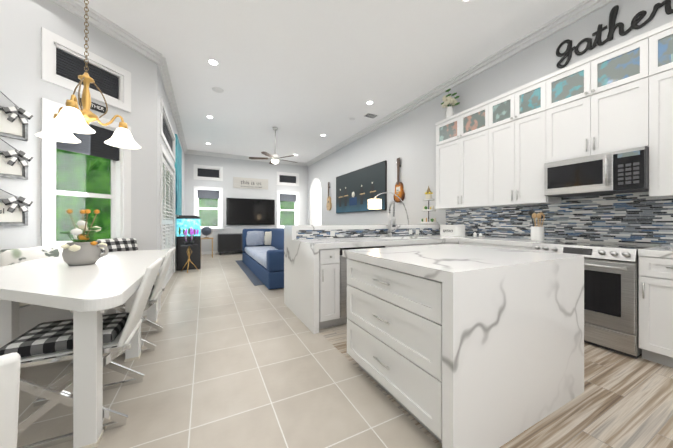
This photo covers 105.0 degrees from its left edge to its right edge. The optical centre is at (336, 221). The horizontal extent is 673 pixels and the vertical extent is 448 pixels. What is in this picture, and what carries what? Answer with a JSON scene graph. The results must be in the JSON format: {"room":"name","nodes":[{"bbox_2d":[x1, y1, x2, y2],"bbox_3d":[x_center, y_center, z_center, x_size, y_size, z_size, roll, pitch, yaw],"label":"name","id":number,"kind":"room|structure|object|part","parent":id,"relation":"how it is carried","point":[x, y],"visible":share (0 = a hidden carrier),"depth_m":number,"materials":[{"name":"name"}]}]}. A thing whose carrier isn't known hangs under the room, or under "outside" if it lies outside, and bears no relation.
{"room":"kitchen","nodes":[
{"label":"kitchen","id":0,"kind":"room"},
{"bbox_2d":[17,253,438,447],"bbox_3d":[-0.814,1.175,4.342,8.591,0.050,12.500,0,0,-27],"label":"floor","id":1,"kind":"structure","parent":0,"point":[236,358],"depth_m":1.81,"materials":[{"name":"beige tile"}]},
{"bbox_2d":[0,352,20,447],"bbox_3d":[-1.045,0.707,0.526,0.672,0.881,0.474,0,0,35],"label":"chair","id":2,"kind":"object","parent":1,"relation":"on","point":[10,363],"visible":1,"depth_m":0.53,"materials":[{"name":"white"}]},
{"bbox_2d":[0,238,160,335],"bbox_3d":[-2.901,0.658,2.162,0.517,0.983,2.620,0,0,18],"label":"bench","id":3,"kind":"object","parent":1,"relation":"on","point":[31,316],"visible":0.21,"depth_m":2.39,"materials":[{"name":"white"}]},
{"bbox_2d":[0,245,62,266],"bbox_3d":[-2.869,0.434,2.573,0.130,0.400,0.700,-13,-4,18],"label":"pillow","id":4,"kind":"object","parent":3,"relation":"on","point":[7,256],"depth_m":2.42,"materials":[{"name":"white fabric"}]},
{"bbox_2d":[97,238,138,252],"bbox_3d":[-2.672,0.414,3.181,0.130,0.440,0.460,-15,-5,17],"label":"pillow","id":5,"kind":"object","parent":3,"relation":"on","point":[116,244],"depth_m":3.17,"materials":[{"name":"fabric"}]},
{"bbox_2d":[0,258,162,447],"bbox_3d":[-1.486,0.708,1.564,0.672,0.881,0.474,0,0,-27],"label":"chair","id":6,"kind":"object","parent":1,"relation":"on","point":[45,343],"visible":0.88,"depth_m":1.43,"materials":[{"name":"wood"}]},
{"bbox_2d":[0,249,169,447],"bbox_3d":[-2.013,0.749,2.004,1.050,0.800,2.337,0,0,-27],"label":"dining table","id":7,"kind":"object","parent":1,"relation":"on","point":[91,294],"visible":0.81,"depth_m":1.37,"materials":[{"name":"white wood"}]},
{"bbox_2d":[60,209,108,265],"bbox_3d":[-2.038,0.123,2.108,0.289,0.450,0.296,0,0,-27],"label":"flower pot","id":8,"kind":"object","parent":7,"relation":"on","point":[82,249],"visible":1,"depth_m":2.06,"materials":[{"name":"grey ceramic"}]},
{"bbox_2d":[71,247,175,365],"bbox_3d":[-1.913,0.708,2.402,0.672,0.881,0.474,0,0,-27],"label":"chair","id":9,"kind":"object","parent":1,"relation":"on","point":[157,289],"visible":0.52,"depth_m":2.33,"materials":[{"name":"white wood"}]},
{"bbox_2d":[176,215,200,270],"bbox_3d":[-3.627,0.501,6.350,0.500,1.300,0.408,0,0,-27],"label":"aquarium","id":10,"kind":"object","parent":1,"relation":"on","point":[188,225],"visible":0.9,"depth_m":6.17,"materials":[{"name":"black"}]},
{"bbox_2d":[181,244,197,272],"bbox_3d":[-3.393,0.841,5.960,0.362,0.619,0.375,0,0,-27],"label":"table","id":11,"kind":"object","parent":1,"relation":"on","point":[189,245],"visible":0.96,"depth_m":5.97,"materials":[{"name":"brown wood"}]},
{"bbox_2d":[184,233,193,244],"bbox_3d":[-3.418,0.395,5.984,0.211,0.269,0.087,0,0,-41],"label":"potted plant","id":12,"kind":"object","parent":11,"relation":"on","point":[186,242],"visible":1,"depth_m":5.94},
{"bbox_2d":[201,226,212,257],"bbox_3d":[-4.203,0.642,8.339,0.400,1.020,0.400,0,0,-27],"label":"table","id":13,"kind":"object","parent":1,"relation":"on","point":[206,231],"visible":0.98,"depth_m":8.25,"materials":[{"name":"brown wood"}]},
{"bbox_2d":[218,233,241,254],"bbox_3d":[-3.154,0.793,9.540,2.240,0.720,0.452,0,0,-27],"label":"tv console","id":14,"kind":"object","parent":1,"relation":"on","point":[231,242],"visible":0.46,"depth_m":9.01,"materials":[{"name":"grey wood"}]},
{"bbox_2d":[236,260,263,285],"bbox_3d":[-1.060,1.146,6.686,2.600,0.009,3.300,0,0,-27],"label":"rug","id":15,"kind":"object","parent":1,"relation":"on","point":[252,277],"visible":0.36,"depth_m":5.57,"materials":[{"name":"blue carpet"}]},
{"bbox_2d":[242,228,283,289],"bbox_3d":[-0.922,0.670,6.307,2.200,0.938,3.400,0,0,-27],"label":"sofa","id":16,"kind":"object","parent":15,"relation":"on","point":[263,255],"visible":0.6,"depth_m":5.87,"materials":[{"name":"blue fabric"}]},
{"bbox_2d":[246,231,263,245],"bbox_3d":[-2.248,0.462,7.147,0.500,0.440,0.150,0,12,-27],"label":"pillow","id":17,"kind":"object","parent":16,"relation":"on","point":[253,238],"depth_m":7.09,"materials":[{"name":"grey fabric"}]},
{"bbox_3d":[-1.935,0.767,7.082,1.050,0.160,0.620,0,0,-27],"label":"seat","id":18,"kind":"part","parent":16,"relation":"part of","materials":[{"name":"grey fabric"}]},
{"bbox_3d":[-1.182,0.765,5.187,0.700,0.160,1.200,0,0,-27],"label":"seat","id":19,"kind":"part","parent":16,"relation":"part of","materials":[{"name":"white fabric"}]},
{"bbox_3d":[-1.741,0.766,6.283,0.700,0.160,1.200,0,0,-27],"label":"seat","id":20,"kind":"part","parent":16,"relation":"part of","materials":[{"name":"grey fabric"}]},
{"bbox_2d":[264,231,271,244],"bbox_3d":[-1.829,0.472,7.360,0.480,0.420,0.150,0,12,-27],"label":"pillow","id":21,"kind":"object","parent":16,"relation":"on","point":[268,235],"depth_m":7.26,"materials":[{"name":"beige fabric"}]},
{"bbox_2d":[368,192,408,223],"bbox_3d":[1.108,0.286,5.074,1.017,1.729,0.320,0,0,-9],"label":"lamp","id":22,"kind":"object","parent":1,"relation":"on","point":[374,203],"visible":0.73,"depth_m":4.90,"materials":[{"name":"silver metal"}]},
{"bbox_2d":[79,0,583,162],"bbox_3d":[-0.814,-2.500,4.344,8.591,0.100,12.500,0,0,-27],"label":"ceiling","id":23,"kind":"structure","parent":0,"point":[302,76],"depth_m":3.78,"materials":[{"name":"white paint"}]},
{"bbox_2d":[36,0,140,148],"bbox_3d":[-2.002,-1.566,2.046,0.672,1.769,0.621,0,0,-27],"label":"chandelier","id":24,"kind":"object","parent":23,"relation":"hanging from","point":[66,121],"visible":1,"depth_m":2.08,"materials":[{"name":"white glass"}]},
{"bbox_2d":[207,59,218,65],"bbox_3d":[-1.883,-2.442,3.943,0.152,0.016,0.154,0,0,-17],"label":"recessed light","id":25,"kind":"object","parent":23,"relation":"in","point":[211,61],"depth_m":3.96,"materials":[{"name":"white"}]},
{"bbox_2d":[212,87,223,92],"bbox_3d":[-2.191,-2.441,4.772,0.189,0.016,0.203,0,0,-17],"label":"smoke detector","id":26,"kind":"object","parent":23,"relation":"in","point":[220,90],"depth_m":4.77,"materials":[{"name":"white plastic"}]},
{"bbox_2d":[249,127,297,163],"bbox_3d":[-1.612,-1.978,6.782,1.278,0.939,1.248,0,0,-27],"label":"ceiling fan","id":27,"kind":"object","parent":23,"relation":"hanging from","point":[274,158],"visible":1,"depth_m":6.68,"materials":[{"name":"silver metal"}]},
{"bbox_2d":[363,113,378,118],"bbox_3d":[0.785,-2.441,5.932,0.329,0.016,0.244,0,0,-17],"label":"air vent","id":28,"kind":"object","parent":23,"relation":"in","point":[369,115],"depth_m":5.92,"materials":[{"name":"white metal"}]},
{"bbox_2d":[0,0,672,294],"bbox_3d":[-0.796,-0.650,4.352,8.351,3.600,12.220,0,0,-27],"label":"wall","id":29,"kind":"structure","parent":0,"point":[42,55],"depth_m":3.53,"materials":[{"name":"white paint"}]},
{"bbox_2d":[80,98,105,112],"bbox_3d":[-2.876,-1.366,3.049,0.019,0.080,0.260,0,0,18],"label":"sign plaque","id":30,"kind":"object","parent":29,"relation":"attached to","point":[98,107],"visible":0.48,"depth_m":3.08,"materials":[{"name":"black"}]},
{"bbox_2d":[175,134,181,214],"bbox_3d":[-4.045,-1.099,6.608,0.042,1.860,1.430,0,0,-27],"label":"curtain","id":31,"kind":"object","parent":29,"relation":"attached to","point":[178,180],"visible":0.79,"depth_m":6.37,"materials":[{"name":"teal fabric"}]},
{"bbox_2d":[233,177,267,189],"bbox_3d":[-3.230,-1.447,9.769,1.270,0.394,0.030,0,0,-27],"label":"wall sign","id":32,"kind":"object","parent":29,"relation":"attached to","point":[251,183],"visible":1,"depth_m":9.75,"materials":[{"name":"white wood"}]},
{"bbox_2d":[226,198,274,224],"bbox_3d":[-3.216,-0.372,9.764,1.750,0.990,0.056,0,0,-27],"label":"wall-mounted tv","id":33,"kind":"object","parent":29,"relation":"attached to","point":[242,211],"visible":1,"depth_m":9.72,"materials":[{"name":"black"}]},
{"bbox_2d":[326,182,331,209],"bbox_3d":[-0.261,-0.873,8.889,0.072,0.970,0.320,0,0,-27],"label":"acoustic guitar","id":34,"kind":"object","parent":29,"relation":"attached to","point":[329,205],"visible":0.98,"depth_m":8.86,"materials":[{"name":"brown wood"}]},
{"bbox_2d":[336,160,386,212],"bbox_3d":[0.586,-0.858,7.256,0.046,1.180,2.580,0,0,-27],"label":"framed picture","id":35,"kind":"object","parent":29,"relation":"attached to","point":[356,190],"visible":0.98,"depth_m":7.02,"materials":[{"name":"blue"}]},
{"bbox_2d":[394,158,404,202],"bbox_3d":[1.373,-0.909,5.682,0.072,0.980,0.311,0,0,-27],"label":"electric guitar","id":36,"kind":"object","parent":29,"relation":"attached to","point":[399,192],"visible":0.96,"depth_m":5.65,"materials":[{"name":"brown wood"}]},
{"bbox_2d":[436,113,459,180],"bbox_3d":[1.951,-1.169,4.242,0.349,1.010,0.450,0,0,-27],"label":"upper cabinet","id":37,"kind":"object","parent":29,"relation":"attached to","point":[448,129],"depth_m":4.16,"materials":[{"name":"white wood"}]},
{"bbox_2d":[441,89,459,117],"bbox_3d":[1.880,-1.925,4.369,0.264,0.498,0.339,0,0,-27],"label":"vase","id":38,"kind":"object","parent":37,"relation":"on","point":[449,103],"visible":0.96,"depth_m":4.28,"materials":[{"name":"white ceramic"}]},
{"bbox_2d":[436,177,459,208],"bbox_3d":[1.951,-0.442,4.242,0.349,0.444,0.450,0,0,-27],"label":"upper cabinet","id":39,"kind":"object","parent":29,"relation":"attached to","point":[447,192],"depth_m":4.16,"materials":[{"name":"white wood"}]},
{"bbox_2d":[460,101,487,176],"bbox_3d":[2.155,-1.170,3.841,0.349,1.010,0.450,0,0,-27],"label":"upper cabinet","id":40,"kind":"object","parent":29,"relation":"attached to","point":[473,120],"depth_m":3.76,"materials":[{"name":"white wood"}]},
{"bbox_2d":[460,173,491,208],"bbox_3d":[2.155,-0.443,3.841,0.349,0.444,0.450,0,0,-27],"label":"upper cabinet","id":41,"kind":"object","parent":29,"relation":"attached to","point":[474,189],"depth_m":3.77,"materials":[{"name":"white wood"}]},
{"bbox_2d":[488,90,511,172],"bbox_3d":[2.333,-1.170,3.491,0.349,1.010,0.335,0,0,-27],"label":"upper cabinet","id":42,"kind":"object","parent":29,"relation":"attached to","point":[494,155],"depth_m":3.43,"materials":[{"name":"white wood"}]},
{"bbox_2d":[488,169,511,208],"bbox_3d":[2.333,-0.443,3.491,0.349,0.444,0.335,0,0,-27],"label":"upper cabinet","id":43,"kind":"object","parent":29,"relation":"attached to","point":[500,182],"depth_m":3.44,"materials":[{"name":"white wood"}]},
{"bbox_2d":[512,77,543,168],"bbox_3d":[2.498,-1.170,3.167,0.349,1.010,0.392,0,0,-27],"label":"upper cabinet","id":44,"kind":"object","parent":29,"relation":"attached to","point":[527,99],"depth_m":3.13,"materials":[{"name":"white wood"}]},
{"bbox_2d":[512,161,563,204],"bbox_3d":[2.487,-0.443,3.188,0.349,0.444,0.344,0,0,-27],"label":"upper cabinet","id":45,"kind":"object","parent":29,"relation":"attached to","point":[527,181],"depth_m":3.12,"materials":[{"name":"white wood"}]},
{"bbox_2d":[544,61,579,162],"bbox_3d":[2.661,-1.170,2.847,0.349,1.010,0.442,0,0,-27],"label":"upper cabinet","id":46,"kind":"object","parent":29,"relation":"attached to","point":[562,86],"depth_m":2.84,"materials":[{"name":"white wood"}]},
{"bbox_2d":[580,37,635,156],"bbox_3d":[2.811,-1.170,2.554,0.349,1.010,0.441,0,0,-27],"label":"upper cabinet","id":47,"kind":"object","parent":29,"relation":"attached to","point":[607,77],"depth_m":2.51,"materials":[{"name":"white wood"}]},
{"bbox_2d":[544,146,648,196],"bbox_3d":[2.677,-0.476,2.664,0.454,0.370,0.754,0,0,-27],"label":"over-the-range microwave","id":48,"kind":"object","parent":47,"relation":"attached to","point":[621,171],"visible":1,"depth_m":2.51,"materials":[{"name":"silver metal"}]},
{"bbox_2d":[556,0,672,67],"bbox_3d":[2.891,-1.971,2.754,0.012,0.581,0.909,0,0,-27],"label":"script sign","id":49,"kind":"object","parent":29,"relation":"attached to","point":[635,21],"visible":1,"depth_m":2.73,"materials":[{"name":"black metal"}]},
{"bbox_2d":[636,21,672,147],"bbox_3d":[2.999,-1.171,2.184,0.349,1.010,0.501,0,0,-27],"label":"upper cabinet","id":50,"kind":"object","parent":29,"relation":"attached to","point":[654,48],"depth_m":2.25,"materials":[{"name":"white wood"}]},
{"bbox_2d":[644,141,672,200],"bbox_3d":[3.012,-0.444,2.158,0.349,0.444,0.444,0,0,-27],"label":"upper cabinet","id":51,"kind":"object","parent":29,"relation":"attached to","point":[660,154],"depth_m":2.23,"materials":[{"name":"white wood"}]},
{"bbox_2d":[420,186,437,223],"bbox_3d":[1.662,-0.301,4.650,0.316,0.700,0.316,0,0,-27],"label":"tiered tray","id":52,"kind":"object","parent":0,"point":[428,192],"visible":1,"depth_m":4.60,"materials":[{"name":"white ceramic"}]},
{"bbox_2d":[319,326,672,447],"bbox_3d":[2.210,1.173,1.393,3.080,0.050,4.500,0,0,-27],"label":"floor","id":53,"kind":"structure","parent":0,"point":[623,401],"depth_m":1.58,"materials":[{"name":"beige wood"}]},
{"bbox_2d":[288,241,343,333],"bbox_3d":[-0.272,0.717,3.058,0.310,0.864,0.780,0,0,-27],"label":"base cabinet","id":54,"kind":"object","parent":53,"relation":"on","point":[315,276],"depth_m":2.77,"materials":[{"name":"white"}]},
{"bbox_2d":[296,237,459,248],"bbox_3d":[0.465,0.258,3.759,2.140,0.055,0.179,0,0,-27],"label":"countertop","id":55,"kind":"structure","parent":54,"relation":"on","point":[301,238],"depth_m":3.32,"materials":[{"name":"white stone"}]},
{"bbox_2d":[388,213,399,236],"bbox_3d":[0.864,0.050,3.871,0.203,0.360,0.227,0,0,-27],"label":"faucet","id":56,"kind":"object","parent":55,"relation":"on","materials":[{"name":"silver metal"}]},
{"bbox_2d":[344,245,391,323],"bbox_3d":[0.136,0.717,3.271,0.733,0.864,0.772,0,0,-27],"label":"dishwasher","id":57,"kind":"object","parent":53,"relation":"on","point":[346,247],"depth_m":2.83,"materials":[{"name":"silver metal"}]},
{"bbox_2d":[392,245,415,246],"bbox_3d":[0.687,0.717,3.551,0.626,0.864,0.772,0,0,-27],"label":"base cabinet","id":58,"kind":"object","parent":53,"relation":"on","point":[392,245],"depth_m":3.19,"materials":[{"name":"white stone"}]},
{"bbox_2d":[416,241,463,245],"bbox_3d":[1.233,0.717,3.793,0.791,0.864,0.836,0,0,-27],"label":"base cabinet","id":59,"kind":"object","parent":53,"relation":"on","point":[418,243],"depth_m":3.45,"materials":[{"name":"white"}]},
{"bbox_2d":[343,244,583,447],"bbox_3d":[0.861,0.689,1.915,1.295,0.920,1.045,0,0,-27],"label":"kitchen island","id":60,"kind":"object","parent":53,"relation":"on","point":[457,346],"visible":1,"depth_m":1.42,"materials":[{"name":"white stone"}]},
{"bbox_2d":[464,241,483,246],"bbox_3d":[2.134,0.717,3.557,0.643,0.864,0.516,0,0,-27],"label":"base cabinet","id":61,"kind":"object","parent":53,"relation":"on","point":[473,243],"depth_m":3.43,"materials":[{"name":"white"}]},
{"bbox_2d":[484,241,532,250],"bbox_3d":[2.318,0.717,3.196,0.643,0.864,0.518,0,0,-27],"label":"base cabinet","id":62,"kind":"object","parent":53,"relation":"on","point":[518,247],"depth_m":3.01,"materials":[{"name":"white stone"}]},
{"bbox_2d":[424,233,553,244],"bbox_3d":[2.049,0.258,3.721,0.647,0.055,1.697,0,0,-27],"label":"countertop","id":63,"kind":"structure","parent":62,"relation":"on","point":[491,240],"depth_m":3.32,"materials":[{"name":"white stone"}]},
{"bbox_2d":[440,224,465,235],"bbox_3d":[1.871,0.129,4.173,0.208,0.198,0.428,0,0,-27],"label":"bin","id":64,"kind":"object","parent":63,"relation":"on","point":[452,230],"visible":1,"depth_m":4.05,"materials":[{"name":"white ceramic"}]},
{"bbox_2d":[528,209,544,240],"bbox_3d":[2.405,0.038,3.101,0.154,0.380,0.138,0,0,-27],"label":"utensil crock","id":65,"kind":"object","parent":63,"relation":"on","point":[537,232],"visible":0.98,"depth_m":3.06,"materials":[{"name":"white ceramic"}]},
{"bbox_2d":[532,240,660,358],"bbox_3d":[2.564,0.682,2.601,0.711,0.935,0.754,0,0,-27],"label":"range","id":66,"kind":"object","parent":53,"relation":"on","point":[611,296],"visible":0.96,"depth_m":2.28,"materials":[{"name":"silver metal"}]},
{"bbox_2d":[638,253,672,367],"bbox_3d":[2.899,0.716,2.056,0.643,0.864,0.509,0,0,-27],"label":"base cabinet","id":67,"kind":"object","parent":53,"relation":"on","point":[655,273],"depth_m":2.06,"materials":[{"name":"white wood"}]},
{"bbox_2d":[638,245,672,256],"bbox_3d":[3.340,0.256,1.185,0.647,0.055,2.462,0,0,-27],"label":"countertop","id":68,"kind":"structure","parent":67,"relation":"on","point":[664,250],"depth_m":2.07,"materials":[{"name":"white stone"}]},
{"label":"outside","id":69,"kind":"structure","parent":0,"visible":0},
{"bbox_2d":[56,149,294,241],"bbox_3d":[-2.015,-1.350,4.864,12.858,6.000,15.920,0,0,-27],"label":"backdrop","id":70,"kind":"structure","parent":69,"point":[211,217],"depth_m":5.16,"materials":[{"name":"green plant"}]}
]}

